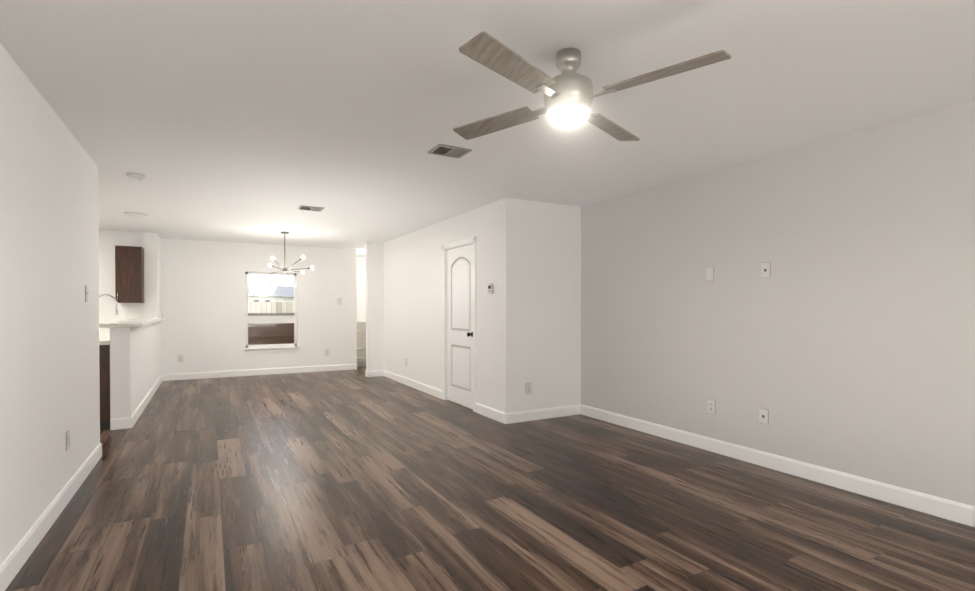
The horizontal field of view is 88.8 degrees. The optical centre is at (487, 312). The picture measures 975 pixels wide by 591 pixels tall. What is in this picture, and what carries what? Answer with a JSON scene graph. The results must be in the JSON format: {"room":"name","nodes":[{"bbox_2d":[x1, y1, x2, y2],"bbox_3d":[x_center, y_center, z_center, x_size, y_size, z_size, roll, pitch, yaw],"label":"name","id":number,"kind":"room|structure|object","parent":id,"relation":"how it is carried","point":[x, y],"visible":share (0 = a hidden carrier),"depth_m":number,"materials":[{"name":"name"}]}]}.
{"room":"empty living room","nodes":[
{"label":"empty living room","id":0,"kind":"room"},
{"bbox_2d":[0,43,99,565],"bbox_3d":[-1.388,0.029,0.698,0.120,2.440,7.950,0,1,-29],"label":"wall","id":1,"kind":"structure","parent":0,"point":[49,334],"depth_m":2.77,"materials":[{"name":"white paint"}]},
{"bbox_2d":[0,443,101,590],"bbox_3d":[-1.326,1.191,0.761,0.040,0.115,7.920,0,1,-29],"label":"baseboard","id":2,"kind":"structure","parent":1,"relation":"attached to","point":[13,563],"depth_m":2.72,"materials":[{"name":"white wood"}]},
{"bbox_2d":[66,430,69,450],"bbox_3d":[-2.733,0.836,3.248,0.009,0.121,0.077,0,1,-29],"label":"outlet","id":3,"kind":"object","parent":1,"relation":"attached to","point":[67,439],"visible":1,"depth_m":3.23,"materials":[{"name":"white plastic"}]},
{"bbox_2d":[85,286,88,301],"bbox_3d":[-3.022,-0.139,3.764,0.016,0.121,0.077,0,1,-29],"label":"light switch","id":4,"kind":"object","parent":1,"relation":"attached to","point":[86,293],"visible":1,"depth_m":3.74,"materials":[{"name":"white plastic"}]},
{"bbox_2d":[98,230,143,329],"bbox_3d":[-6.782,-0.032,7.192,3.050,2.440,0.150,0,1,-29],"label":"wall","id":5,"kind":"structure","parent":0,"point":[109,240],"depth_m":7.66,"materials":[{"name":"white paint"}]},
{"bbox_2d":[115,246,143,302],"bbox_3d":[-5.469,-0.571,7.621,0.327,0.850,0.367,0,1,-29],"label":"upper cabinet","id":6,"kind":"object","parent":5,"relation":"attached to","point":[129,274],"visible":0.88,"depth_m":7.48,"materials":[{"name":"brown wood"}]},
{"bbox_2d":[110,232,160,418],"bbox_3d":[-4.763,-0.029,6.877,0.170,2.440,3.970,0,1,-29],"label":"wall","id":7,"kind":"structure","parent":0,"point":[133,365],"depth_m":6.02,"materials":[{"name":"white paint"}]},
{"bbox_2d":[99,318,164,327],"bbox_3d":[-4.540,0.122,6.479,0.370,0.040,3.177,0,1,-29],"label":"countertop","id":8,"kind":"structure","parent":7,"relation":"on","point":[138,322],"depth_m":5.45,"materials":[{"name":"stone"}]},
{"bbox_2d":[128,374,163,427],"bbox_3d":[-4.642,1.134,6.861,0.014,0.115,3.834,0,1,-29],"label":"baseboard","id":9,"kind":"structure","parent":7,"relation":"attached to","point":[132,420],"depth_m":6.12,"materials":[{"name":"white wood"}]},
{"bbox_2d":[161,238,356,373],"bbox_3d":[-4.161,-0.052,9.400,3.340,2.440,0.150,0,1,-29],"label":"wall","id":10,"kind":"structure","parent":0,"point":[203,326],"depth_m":9.09,"materials":[{"name":"white paint"}]},
{"bbox_2d":[178,355,182,361],"bbox_3d":[-5.336,0.805,8.661,0.077,0.121,0.009,0,1,-29],"label":"outlet","id":11,"kind":"object","parent":10,"relation":"attached to","point":[180,358],"visible":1,"depth_m":8.66,"materials":[{"name":"white plastic"}]},
{"bbox_2d":[164,364,356,380],"bbox_3d":[-4.104,1.111,9.349,3.300,0.115,0.014,0,1,-29],"label":"baseboard","id":12,"kind":"structure","parent":10,"relation":"attached to","point":[250,372],"depth_m":9.24,"materials":[{"name":"white wood"}]},
{"bbox_2d":[243,272,299,352],"bbox_3d":[-4.078,0.000,9.415,0.980,1.505,0.165,0,1,-29],"label":"window","id":13,"kind":"structure","parent":10,"relation":"in","point":[270,332],"depth_m":9.44,"materials":[{"name":"white plastic"}]},
{"bbox_2d":[356,256,365,321],"bbox_3d":[-2.857,-0.074,11.731,1.210,2.440,0.150,0,1,-29],"label":"wall","id":14,"kind":"structure","parent":0,"point":[361,288],"depth_m":11.60,"materials":[{"name":"white paint"}]},
{"bbox_2d":[366,242,383,370],"bbox_3d":[-1.610,-0.052,9.375,1.330,2.440,0.120,0,1,-29],"label":"wall","id":15,"kind":"structure","parent":0,"point":[374,305],"depth_m":9.07,"materials":[{"name":"white paint"}]},
{"bbox_2d":[365,370,383,376],"bbox_3d":[-2.047,1.113,9.065,0.284,0.115,0.014,0,1,-29],"label":"baseboard","id":16,"kind":"structure","parent":15,"relation":"attached to","point":[371,373],"depth_m":9.06,"materials":[{"name":"white wood"}]},
{"bbox_2d":[384,200,499,410],"bbox_3d":[-0.830,-0.033,7.340,0.120,2.440,4.195,0,1,-29],"label":"wall","id":17,"kind":"structure","parent":0,"point":[413,298],"depth_m":7.10,"materials":[{"name":"white paint"}]},
{"bbox_2d":[384,370,442,398],"bbox_3d":[-1.258,1.124,7.981,0.014,0.115,2.675,0,1,-29],"label":"baseboard","id":18,"kind":"structure","parent":17,"relation":"attached to","point":[433,391],"depth_m":7.71,"materials":[{"name":"white wood"}]},
{"bbox_2d":[443,236,475,411],"bbox_3d":[-0.322,0.141,6.414,0.134,2.109,0.958,0,1,-29],"label":"door frame","id":19,"kind":"structure","parent":17,"relation":"attached to","point":[461,243],"depth_m":6.53,"materials":[{"name":"white wood"}]},
{"bbox_2d":[447,244,472,408],"bbox_3d":[-0.365,0.175,6.390,0.106,2.025,0.806,0,1,-29],"label":"closet door","id":20,"kind":"structure","parent":17,"relation":"in","point":[460,325],"depth_m":6.40,"materials":[{"name":"white wood"}]},
{"bbox_2d":[475,403,503,422],"bbox_3d":[0.026,1.145,5.680,0.014,0.115,0.675,0,1,-29],"label":"baseboard","id":21,"kind":"structure","parent":17,"relation":"attached to","point":[486,411],"depth_m":5.67,"materials":[{"name":"white wood"}]},
{"bbox_2d":[488,283,492,293],"bbox_3d":[0.033,-0.267,5.640,0.028,0.121,0.090,0,1,-29],"label":"thermostat","id":22,"kind":"object","parent":17,"relation":"attached to","point":[490,288],"visible":0.98,"depth_m":5.61,"materials":[{"name":"white plastic"}]},
{"bbox_2d":[0,0,974,256],"bbox_3d":[-2.198,-1.277,4.557,10.500,0.100,15.800,0,1,-29],"label":"ceiling","id":23,"kind":"structure","parent":0,"point":[240,120],"depth_m":2.78,"materials":[{"name":"white paint"}]},
{"bbox_2d":[124,212,147,216],"bbox_3d":[-4.434,-1.231,6.287,0.250,0.023,0.250,0,1,-29],"label":"recessed light","id":24,"kind":"object","parent":23,"relation":"in","point":[135,214],"visible":1,"depth_m":6.23,"materials":[{"name":"white plastic"}]},
{"bbox_2d":[127,173,145,179],"bbox_3d":[-3.128,-1.204,4.440,0.136,0.042,0.136,0,1,-29],"label":"smoke detector","id":25,"kind":"object","parent":23,"relation":"attached to","point":[136,176],"visible":1,"depth_m":4.40,"materials":[{"name":"white plastic"}]},
{"bbox_2d":[253,232,313,289],"bbox_3d":[-3.175,-0.805,7.798,0.910,0.902,0.794,0,1,-29],"label":"chandelier","id":26,"kind":"object","parent":23,"relation":"hanging from","point":[284,269],"visible":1,"depth_m":7.81,"materials":[{"name":"silver metal"}]},
{"bbox_2d":[297,205,323,211],"bbox_3d":[-2.103,-1.234,5.928,0.270,0.012,0.220,0,1,-29],"label":"ceiling vent","id":27,"kind":"object","parent":23,"relation":"in","point":[311,208],"visible":1,"depth_m":5.91,"materials":[{"name":"white metal"}]},
{"bbox_2d":[428,144,471,157],"bbox_3d":[-0.285,-1.213,3.759,0.270,0.012,0.220,0,1,-29],"label":"ceiling vent","id":28,"kind":"object","parent":23,"relation":"in","point":[448,151],"visible":0.98,"depth_m":3.75,"materials":[{"name":"white metal"}]},
{"bbox_2d":[453,31,730,140],"bbox_3d":[0.377,-1.039,2.326,1.055,0.332,1.055,0,1,-5],"label":"ceiling fan","id":29,"kind":"object","parent":23,"relation":"hanging from","point":[569,95],"visible":1,"depth_m":2.22,"materials":[{"name":"silver metal"}]},
{"bbox_2d":[5,366,974,590],"bbox_3d":[-2.198,1.263,4.581,10.500,0.100,15.800,0,1,-29],"label":"floor","id":30,"kind":"structure","parent":0,"point":[357,479],"depth_m":3.07,"materials":[{"name":"brown wood"}]},
{"bbox_2d":[99,346,109,430],"bbox_3d":[-4.280,0.770,5.187,0.635,0.876,0.537,0,1,-29],"label":"base cabinet","id":31,"kind":"object","parent":30,"relation":"on","point":[104,351],"depth_m":5.09,"materials":[{"name":"wood"}]},
{"bbox_2d":[99,330,109,345],"bbox_3d":[-4.922,0.301,6.320,0.647,0.040,3.187,0,1,-29],"label":"countertop","id":32,"kind":"structure","parent":31,"relation":"on","point":[104,335],"depth_m":5.59,"materials":[{"name":"white stone"}]},
{"bbox_2d":[99,294,117,314],"bbox_3d":[-5.561,0.004,7.246,0.293,0.536,0.103,0,1,-29],"label":"faucet","id":33,"kind":"object","parent":32,"relation":"on","point":[116,310],"visible":0.4,"depth_m":7.32,"materials":[{"name":"silver metal"}]},
{"bbox_2d":[357,322,365,366],"bbox_3d":[-2.667,0.688,11.191,0.970,0.925,0.970,0,1,-29],"label":"stairs","id":34,"kind":"structure","parent":30,"relation":"on","point":[361,343],"depth_m":11.02,"materials":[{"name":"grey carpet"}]},
{"bbox_2d":[500,198,580,412],"bbox_3d":[0.622,-0.017,5.679,1.035,2.440,0.120,0,1,-29],"label":"wall","id":35,"kind":"structure","parent":0,"point":[540,296],"depth_m":5.59,"materials":[{"name":"white paint"}]},
{"bbox_2d":[526,383,531,393],"bbox_3d":[0.459,0.844,5.522,0.077,0.121,0.009,0,1,-29],"label":"outlet","id":36,"kind":"object","parent":35,"relation":"attached to","point":[528,388],"visible":1,"depth_m":5.52,"materials":[{"name":"white plastic"}]},
{"bbox_2d":[504,404,579,423],"bbox_3d":[0.630,1.146,5.618,1.009,0.115,0.014,0,1,-29],"label":"baseboard","id":37,"kind":"structure","parent":35,"relation":"attached to","point":[538,414],"depth_m":5.60,"materials":[{"name":"white wood"}]},
{"bbox_2d":[581,101,974,505],"bbox_3d":[1.246,-0.018,5.776,0.150,2.440,14.550,0,1,-29],"label":"wall","id":38,"kind":"structure","parent":0,"point":[841,338],"depth_m":3.62,"materials":[{"name":"white paint"}]},
{"bbox_2d":[706,267,713,280],"bbox_3d":[1.945,-0.335,4.359,0.006,0.121,0.077,0,1,-29],"label":"outlet","id":39,"kind":"object","parent":38,"relation":"attached to","point":[709,273],"visible":1,"depth_m":4.36,"materials":[{"name":"white plastic"}]},
{"bbox_2d":[708,399,714,413],"bbox_3d":[1.954,0.825,4.352,0.009,0.121,0.077,0,1,-29],"label":"outlet","id":40,"kind":"object","parent":38,"relation":"attached to","point":[711,406],"visible":1,"depth_m":4.34,"materials":[{"name":"white plastic"}]},
{"bbox_2d":[759,408,768,424],"bbox_3d":[2.181,0.824,3.940,0.014,0.121,0.077,0,1,-29],"label":"outlet","id":41,"kind":"object","parent":38,"relation":"attached to","point":[763,415],"visible":1,"depth_m":3.94,"materials":[{"name":"white plastic"}]},
{"bbox_2d":[761,262,770,277],"bbox_3d":[2.185,-0.331,3.921,0.014,0.121,0.077,0,1,-29],"label":"outlet","id":42,"kind":"object","parent":38,"relation":"attached to","point":[765,270],"visible":1,"depth_m":3.91,"materials":[{"name":"white plastic"}]},
{"bbox_2d":[580,404,974,526],"bbox_3d":[2.872,1.173,2.706,0.014,0.115,7.285,0,1,-29],"label":"baseboard","id":43,"kind":"structure","parent":38,"relation":"attached to","point":[947,509],"depth_m":3.63,"materials":[{"name":"white wood"}]},
{"label":"outside","id":44,"kind":"structure","parent":0,"visible":0},
{"bbox_3d":[-28.533,0.957,71.766,140.000,0.150,126.800,0,1,-29],"label":"ground","id":45,"kind":"structure","parent":44,"visible":0},
{"bbox_2d":[248,302,293,312],"bbox_3d":[-6.002,0.555,14.980,28.000,1.720,0.080,0,1,-29],"label":"fence","id":46,"kind":"object","parent":45,"relation":"on","point":[251,307],"depth_m":14.70,"materials":[{"name":"white wood"}]},
{"bbox_2d":[248,284,293,301],"bbox_3d":[-32.652,-1.842,79.633,12.500,5.300,22.000,0,1,-29],"label":"house","id":47,"kind":"structure","parent":45,"relation":"on","point":[271,293],"depth_m":70.34,"materials":[{"name":"white"}]}
]}

